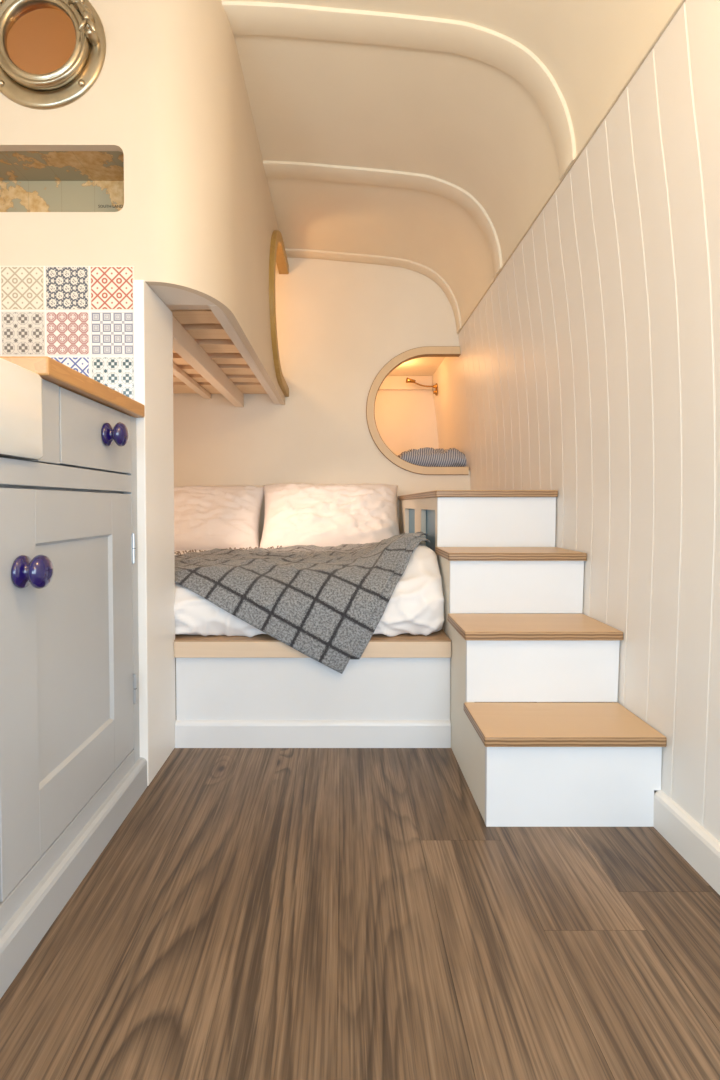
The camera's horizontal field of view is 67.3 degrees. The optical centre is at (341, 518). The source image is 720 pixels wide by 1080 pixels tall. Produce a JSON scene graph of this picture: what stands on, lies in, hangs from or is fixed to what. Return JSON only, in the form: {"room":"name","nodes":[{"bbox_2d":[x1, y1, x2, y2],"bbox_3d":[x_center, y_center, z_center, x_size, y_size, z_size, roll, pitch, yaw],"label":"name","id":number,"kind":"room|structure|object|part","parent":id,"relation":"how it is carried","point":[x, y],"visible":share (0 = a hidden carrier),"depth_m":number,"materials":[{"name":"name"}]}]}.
{"room":"camper van interior","nodes":[
{"label":"camper van interior","id":0,"kind":"room"},
{"bbox_2d":[0,0,284,404],"bbox_3d":[-0.745,-0.804,1.988,0.910,1.090,1.523,0,2,0],"label":"wall","id":1,"kind":"structure","parent":0,"point":[197,216],"depth_m":1.24,"materials":[{"name":"beige paint"}]},
{"bbox_2d":[0,0,105,109],"bbox_3d":[-0.675,-1.069,1.204,0.285,0.285,0.071,0,2,0],"label":"porthole","id":2,"kind":"object","parent":1,"relation":"attached to","point":[61,87],"visible":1,"depth_m":1.20,"materials":[{"name":"silver metal"}]},
{"bbox_2d":[0,151,123,211],"bbox_3d":[-0.708,-0.772,1.315,0.444,0.200,0.130,0,2,0],"label":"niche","id":3,"kind":"object","parent":1,"relation":"in","point":[30,181],"visible":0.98,"depth_m":1.36,"materials":[{"name":"paper"}]},
{"bbox_3d":[-0.712,-0.857,1.305,0.436,0.010,0.114,0,2,0],"label":"panel","id":4,"kind":"part","parent":3,"relation":"part of","materials":[{"name":"paper"}]},
{"bbox_3d":[-0.712,-0.773,1.373,0.437,0.200,0.015,0,2,0],"label":"panel","id":5,"kind":"part","parent":3,"relation":"part of","materials":[{"name":"paper"}]},
{"bbox_2d":[0,266,134,399],"bbox_3d":[-0.834,-0.420,1.234,0.722,0.312,0.004,0,2,0],"label":"tile backsplash","id":6,"kind":"structure","parent":1,"relation":"attached to","point":[81,318],"depth_m":1.23,"materials":[{"name":"tile"}]},
{"bbox_2d":[148,285,214,304],"bbox_3d":[-0.752,-0.570,1.325,0.875,0.049,0.138,0,2,0],"label":"trim","id":7,"kind":"structure","parent":1,"relation":"attached to","point":[168,295],"depth_m":1.33,"materials":[{"name":"paint"}]},
{"bbox_2d":[166,305,279,406],"bbox_3d":[-0.741,-0.594,2.069,0.858,0.086,1.368,0,2,0],"label":"bunk","id":8,"kind":"object","parent":1,"relation":"attached to","point":[210,357],"visible":0.29,"depth_m":1.99,"materials":[{"name":"paint"}]},
{"bbox_3d":[-0.329,-0.591,2.069,0.032,0.051,1.368,0,2,0],"label":"rail","id":9,"kind":"part","parent":8,"relation":"part of","materials":[{"name":"paint"}]},
{"bbox_2d":[269,230,288,396],"bbox_3d":[-0.294,-0.946,2.445,0.048,0.664,0.601,0,2,0],"label":"frame","id":10,"kind":"object","parent":1,"relation":"attached to","point":[278,256],"visible":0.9,"depth_m":2.25,"materials":[{"name":"brown wood"}]},
{"bbox_2d":[263,161,502,277],"bbox_3d":[0.136,-1.120,2.027,0.912,0.391,0.088,0,2,0],"label":"ceiling beam","id":11,"kind":"structure","parent":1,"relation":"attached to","point":[454,193],"depth_m":2.01,"materials":[{"name":"paint"}]},
{"bbox_2d":[222,1,575,179],"bbox_3d":[0.136,-1.103,1.401,0.912,0.391,0.088,0,2,0],"label":"ceiling beam","id":12,"kind":"structure","parent":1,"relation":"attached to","point":[493,48],"depth_m":1.39,"materials":[{"name":"paint"}]},
{"bbox_2d":[133,280,175,785],"bbox_3d":[-0.461,0.036,1.342,0.024,1.163,0.210,0,2,0],"label":"wall partition","id":13,"kind":"structure","parent":0,"point":[153,320],"depth_m":1.29,"materials":[{"name":"white paint"}]},
{"bbox_2d":[173,257,469,613],"bbox_3d":[-0.250,-0.431,3.190,1.980,2.000,0.860,0,2,0],"label":"wall","id":14,"kind":"structure","parent":0,"point":[339,323],"depth_m":2.76,"materials":[{"name":"beige paint"}]},
{"bbox_2d":[285,248,461,332],"bbox_3d":[0.136,-1.137,2.701,0.912,0.391,0.079,0,2,0],"label":"trim","id":15,"kind":"structure","parent":14,"relation":"attached to","point":[292,253],"depth_m":2.68,"materials":[{"name":"paint"}]},
{"bbox_2d":[366,346,468,474],"bbox_3d":[0.384,-0.550,2.763,0.522,0.650,0.044,0,2,0],"label":"frame","id":16,"kind":"object","parent":14,"relation":"attached to","point":[427,351],"visible":1,"depth_m":2.74,"materials":[{"name":"beige wood"}]},
{"bbox_2d":[406,378,437,395],"bbox_3d":[0.505,-0.833,3.396,0.210,0.103,0.041,0,2,-14],"label":"reading lamp","id":17,"kind":"object","parent":14,"relation":"attached to","point":[408,380],"visible":1,"depth_m":3.40,"materials":[{"name":"gold metal"}]},
{"bbox_3d":[0.279,-0.229,3.193,0.738,0.073,0.795,0,2,0],"label":"mattress","id":18,"kind":"object","parent":14,"relation":"in","visible":0},
{"bbox_2d":[398,447,465,466],"bbox_3d":[0.480,-0.313,2.953,0.400,0.152,0.270,0,2,-4],"label":"pillow","id":19,"kind":"object","parent":18,"relation":"on","point":[430,457],"visible":0.56,"depth_m":2.83,"materials":[{"name":"grey fabric"}]},
{"bbox_2d":[7,0,685,325],"bbox_3d":[-0.299,-1.089,0.167,1.842,0.435,5.190,0,2,0],"label":"ceiling","id":20,"kind":"structure","parent":0,"point":[465,122],"depth_m":1.63,"materials":[{"name":"paint"}]},
{"bbox_2d":[0,658,719,1079],"bbox_3d":[-0.300,0.657,0.617,2.400,0.040,6.200,0,2,0],"label":"floor","id":21,"kind":"structure","parent":0,"point":[255,913],"depth_m":0.80,"materials":[{"name":"brown wood"}]},
{"bbox_2d":[0,379,146,998],"bbox_3d":[-0.810,0.209,0.718,0.770,0.850,1.045,0,2,0],"label":"base cabinet","id":22,"kind":"object","parent":21,"relation":"on","point":[72,768],"visible":0.99,"depth_m":0.91,"materials":[{"name":"grey paint"}]},
{"bbox_3d":[-0.446,0.076,0.784,0.043,0.050,0.050,0,2,0],"label":"knob","id":23,"kind":"part","parent":22,"relation":"part of","materials":[{"name":"blue ceramic"}]},
{"bbox_3d":[-0.477,0.236,0.971,0.020,0.570,0.470,0,2,0],"label":"door","id":24,"kind":"part","parent":22,"relation":"part of","materials":[{"name":"grey paint"}]},
{"bbox_2d":[0,356,144,417],"bbox_3d":[-0.819,-0.240,1.026,0.742,0.030,0.404,0,2,0],"label":"countertop","id":25,"kind":"structure","parent":22,"relation":"on","point":[49,369],"depth_m":0.92,"materials":[{"name":"brown wood"}]},
{"bbox_2d":[0,358,42,459],"bbox_3d":[-0.691,-0.146,0.521,0.478,0.128,0.608,0,2,0],"label":"sink","id":26,"kind":"object","parent":25,"relation":"in","point":[21,424],"visible":1,"depth_m":0.76,"materials":[{"name":"white ceramic"}]},
{"bbox_3d":[-0.477,-0.160,1.047,0.020,0.127,0.299,0,2,0],"label":"drawer","id":27,"kind":"part","parent":22,"relation":"part of","materials":[{"name":"grey paint"}]},
{"bbox_3d":[-0.446,-0.167,1.068,0.043,0.048,0.048,0,2,0],"label":"knob","id":28,"kind":"part","parent":22,"relation":"part of","materials":[{"name":"blue ceramic"}]},
{"bbox_2d":[174,629,450,747],"bbox_3d":[-0.449,0.452,2.112,1.482,0.292,1.338,0,2,0],"label":"bed base","id":29,"kind":"object","parent":21,"relation":"on","point":[259,691],"visible":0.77,"depth_m":1.46,"materials":[{"name":"white paint"}]},
{"bbox_2d":[174,544,443,636],"bbox_3d":[-0.433,0.186,2.106,1.434,0.239,1.330,0,2,0],"label":"duvet","id":30,"kind":"object","parent":29,"relation":"on","point":[415,606],"visible":0.12,"depth_m":1.47,"materials":[{"name":"fabric"}]},
{"bbox_2d":[174,485,263,549],"bbox_3d":[-0.722,0.001,2.592,0.692,0.328,0.297,0,2,1],"label":"pillow","id":31,"kind":"object","parent":30,"relation":"on","point":[205,517],"visible":0.56,"depth_m":2.50,"materials":[{"name":"fabric"}]},
{"bbox_2d":[174,532,430,673],"bbox_3d":[-0.359,0.218,1.895,1.285,0.358,0.952,0,2,0],"label":"throw blanket","id":32,"kind":"object","parent":30,"relation":"on","point":[326,604],"visible":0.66,"depth_m":1.47,"materials":[{"name":"fabric"}]},
{"bbox_2d":[259,483,399,548],"bbox_3d":[-0.052,-0.003,2.576,0.672,0.345,0.308,0,2,-1],"label":"pillow","id":33,"kind":"object","parent":30,"relation":"on","point":[319,515],"visible":0.78,"depth_m":2.49,"materials":[{"name":"fabric"}]},
{"bbox_3d":[-0.078,0.580,1.456,0.741,0.071,0.012,0,2,0],"label":"skirting","id":34,"kind":"part","parent":29,"relation":"part of","materials":[{"name":"white paint"}]},
{"bbox_3d":[-0.078,0.492,1.467,0.741,0.245,0.016,0,2,0],"label":"panel","id":35,"kind":"part","parent":29,"relation":"part of","materials":[{"name":"white paint"}]},
{"bbox_2d":[398,490,666,826],"bbox_3d":[0.470,0.254,1.924,0.371,0.698,1.703,0,2,0],"label":"staircase","id":36,"kind":"structure","parent":21,"relation":"on","point":[541,736],"depth_m":1.27,"materials":[{"name":"beige paint"}]},
{"bbox_3d":[0.302,0.264,1.932,0.018,0.676,1.688,0,2,0],"label":"panel","id":37,"kind":"part","parent":36,"relation":"part of","materials":[{"name":"beige paint"}]},
{"bbox_2d":[432,0,719,841],"bbox_3d":[0.639,-0.124,0.607,0.099,1.522,6.020,0,2,0],"label":"wall","id":38,"kind":"structure","parent":0,"point":[587,370],"depth_m":1.18,"materials":[{"name":"paint"}]},
{"bbox_2d":[457,0,684,333],"bbox_3d":[0.588,-0.874,0.162,0.006,0.006,5.170,0,2,0],"label":"trim","id":39,"kind":"structure","parent":38,"relation":"attached to","point":[682,1],"depth_m":1.24,"materials":[{"name":"paint"}]},
{"bbox_2d":[653,790,719,894],"bbox_3d":[0.643,0.632,-0.644,0.023,0.076,3.480,0,2,0],"label":"baseboard","id":40,"kind":"structure","parent":38,"relation":"attached to","point":[691,840],"depth_m":0.99,"materials":[{"name":"paint"}]}
]}

